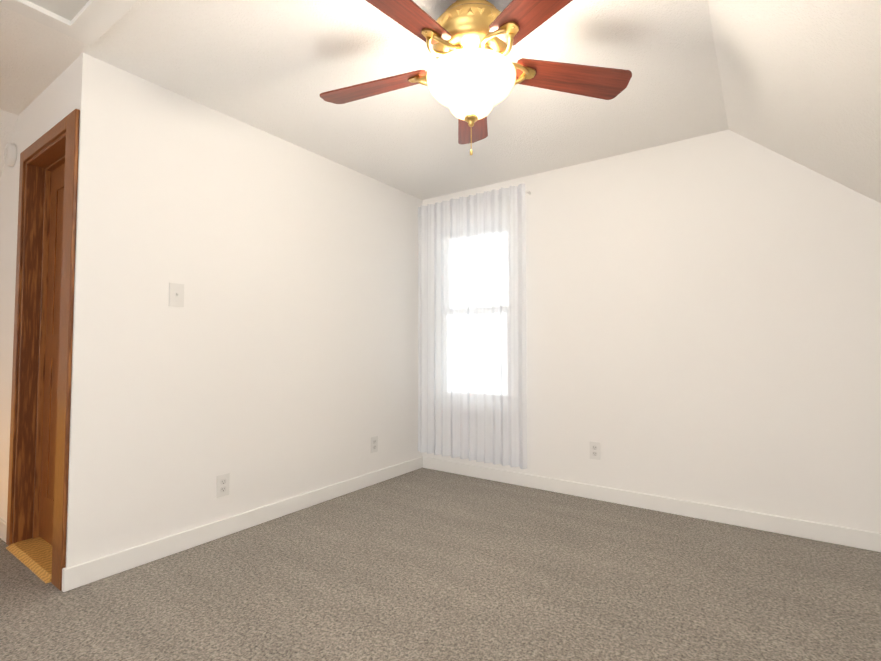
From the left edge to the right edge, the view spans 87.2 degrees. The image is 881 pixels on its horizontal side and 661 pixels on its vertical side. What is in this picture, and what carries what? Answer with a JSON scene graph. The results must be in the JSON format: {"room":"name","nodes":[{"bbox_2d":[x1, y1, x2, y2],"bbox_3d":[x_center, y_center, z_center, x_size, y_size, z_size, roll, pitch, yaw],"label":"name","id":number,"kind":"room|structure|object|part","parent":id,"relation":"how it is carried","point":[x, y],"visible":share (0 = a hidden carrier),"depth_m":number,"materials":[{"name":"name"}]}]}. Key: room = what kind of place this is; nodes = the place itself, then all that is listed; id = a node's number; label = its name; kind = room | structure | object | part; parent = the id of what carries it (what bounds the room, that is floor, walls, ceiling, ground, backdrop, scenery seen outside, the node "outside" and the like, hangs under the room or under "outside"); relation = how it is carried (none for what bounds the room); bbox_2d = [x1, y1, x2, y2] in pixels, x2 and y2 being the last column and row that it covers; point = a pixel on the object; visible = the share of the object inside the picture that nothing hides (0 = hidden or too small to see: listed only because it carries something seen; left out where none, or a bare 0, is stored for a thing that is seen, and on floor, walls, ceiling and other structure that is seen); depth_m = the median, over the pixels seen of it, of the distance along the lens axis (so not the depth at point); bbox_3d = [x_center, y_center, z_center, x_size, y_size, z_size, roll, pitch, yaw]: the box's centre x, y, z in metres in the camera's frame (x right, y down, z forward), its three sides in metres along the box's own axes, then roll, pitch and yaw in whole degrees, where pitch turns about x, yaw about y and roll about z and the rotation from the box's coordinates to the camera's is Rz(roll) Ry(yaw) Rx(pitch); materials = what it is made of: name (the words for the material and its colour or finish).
{"room":"empty bedroom","nodes":[
{"label":"empty bedroom","id":0,"kind":"room"},
{"bbox_2d":[0,68,67,521],"bbox_3d":[-2.189,-0.044,2.479,1.350,2.280,0.120,-2,-3,35],"label":"wall","id":1,"kind":"structure","parent":0,"point":[47,110],"depth_m":2.50,"materials":[{"name":"white paint"}]},
{"bbox_2d":[0,518,6,541],"bbox_3d":[-2.505,1.054,2.560,0.689,0.092,0.040,-2,-3,35],"label":"baseboard","id":2,"kind":"structure","parent":1,"relation":"attached to","point":[3,525],"depth_m":2.41,"materials":[{"name":"white wood"}]},
{"bbox_2d":[4,143,16,166],"bbox_3d":[-2.377,-0.972,2.552,0.128,0.128,0.036,-2,-3,35],"label":"smoke detector","id":3,"kind":"object","parent":1,"relation":"attached to","point":[10,154],"visible":1,"depth_m":2.53,"materials":[{"name":"white plastic"}]},
{"bbox_2d":[6,537,51,582],"bbox_3d":[-1.880,1.077,2.206,0.600,0.018,0.160,-2,-3,35],"label":"door threshold sill","id":4,"kind":"structure","parent":1,"relation":"attached to","point":[34,555],"depth_m":2.21,"materials":[{"name":"brown wood"}]},
{"bbox_2d":[6,109,79,590],"bbox_3d":[-1.854,0.071,2.233,0.799,2.031,0.140,-2,-3,35],"label":"door frame","id":5,"kind":"structure","parent":1,"relation":"attached to","point":[44,156],"depth_m":2.38,"materials":[{"name":"brown wood"}]},
{"bbox_2d":[39,163,64,545],"bbox_3d":[-1.858,0.099,2.275,0.594,1.935,0.098,-2,-3,35],"label":"closet door","id":6,"kind":"structure","parent":1,"relation":"in","point":[51,362],"depth_m":2.40,"materials":[{"name":"brown wood"}]},
{"bbox_2d":[64,53,422,567],"bbox_3d":[-0.900,-0.024,2.986,0.120,2.280,2.430,-2,-3,35],"label":"wall","id":7,"kind":"structure","parent":0,"point":[274,359],"depth_m":2.47,"materials":[{"name":"white paint"}]},
{"bbox_2d":[169,283,183,306],"bbox_3d":[-1.306,-0.176,2.293,0.016,0.115,0.070,-2,-3,35],"label":"switch plate","id":8,"kind":"object","parent":7,"relation":"attached to","point":[176,294],"visible":1,"depth_m":2.29,"materials":[{"name":"white plastic"}]},
{"bbox_2d":[216,473,229,497],"bbox_3d":[-1.159,0.827,2.469,0.010,0.115,0.070,-2,-3,35],"label":"electrical outlet","id":9,"kind":"object","parent":7,"relation":"attached to","point":[222,484],"visible":1,"depth_m":2.47,"materials":[{"name":"white plastic"}]},
{"bbox_2d":[62,456,423,591],"bbox_3d":[-0.865,1.067,2.886,0.029,0.092,2.403,-2,-3,35],"label":"baseboard","id":10,"kind":"structure","parent":7,"relation":"attached to","point":[82,574],"depth_m":2.41,"materials":[{"name":"white wood"}]},
{"bbox_2d":[371,436,377,452],"bbox_3d":[-0.488,0.844,3.427,0.010,0.115,0.070,-2,-3,35],"label":"electrical outlet","id":11,"kind":"object","parent":7,"relation":"attached to","point":[374,443],"visible":1,"depth_m":3.42,"materials":[{"name":"white plastic"}]},
{"bbox_2d":[0,468,880,660],"bbox_3d":[-0.769,1.110,1.280,5.400,0.120,5.400,-2,-3,35],"label":"floor","id":12,"kind":"structure","parent":0,"point":[423,564],"depth_m":1.90,"materials":[{"name":"carpet"}]},
{"bbox_2d":[0,0,880,202],"bbox_3d":[-0.818,-0.670,1.280,5.300,1.322,5.470,-2,-3,35],"label":"ceiling","id":13,"kind":"structure","parent":0,"point":[798,81],"depth_m":2.07,"materials":[{"name":"white paint"}]},
{"bbox_2d":[0,0,137,45],"bbox_3d":[-1.393,-1.219,1.308,0.840,0.024,0.950,-2,-3,35],"label":"trim","id":14,"kind":"structure","parent":13,"relation":"attached to","point":[90,22],"depth_m":1.75,"materials":[{"name":"white wood"}]},
{"bbox_2d":[320,0,631,154],"bbox_3d":[0.080,-0.931,1.699,1.252,0.568,1.237,-2,-3,35],"label":"fan light","id":15,"kind":"object","parent":13,"relation":"hanging from","point":[472,76],"visible":1,"depth_m":1.63,"materials":[{"name":"brown wood"}]},
{"bbox_3d":[0.114,-0.873,1.717,0.332,0.159,0.332,-2,-3,35],"label":"lamp shade","id":16,"kind":"part","parent":15,"relation":"part of","materials":[{"name":"white glass"}]},
{"bbox_2d":[422,129,880,532],"bbox_3d":[0.688,-0.056,3.451,5.350,2.380,0.150,-2,-3,35],"label":"wall","id":17,"kind":"structure","parent":0,"point":[703,318],"depth_m":2.73,"materials":[{"name":"white paint"}]},
{"bbox_2d":[418,183,530,468],"bbox_3d":[0.227,-0.032,3.608,1.005,2.045,0.119,-2,-3,35],"label":"sheer curtain","id":18,"kind":"object","parent":17,"relation":"hanging from","point":[472,382],"visible":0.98,"depth_m":3.56,"materials":[{"name":"white fabric"}]},
{"bbox_2d":[590,441,600,459],"bbox_3d":[1.028,0.801,3.081,0.070,0.115,0.010,-2,-3,35],"label":"electrical outlet","id":19,"kind":"object","parent":17,"relation":"attached to","point":[594,450],"visible":1,"depth_m":3.08,"materials":[{"name":"white plastic"}]},
{"bbox_2d":[424,457,880,551],"bbox_3d":[1.267,1.068,2.901,3.480,0.092,0.013,-2,-3,35],"label":"baseboard","id":20,"kind":"structure","parent":17,"relation":"attached to","point":[862,539],"depth_m":2.77,"materials":[{"name":"white wood"}]}
]}

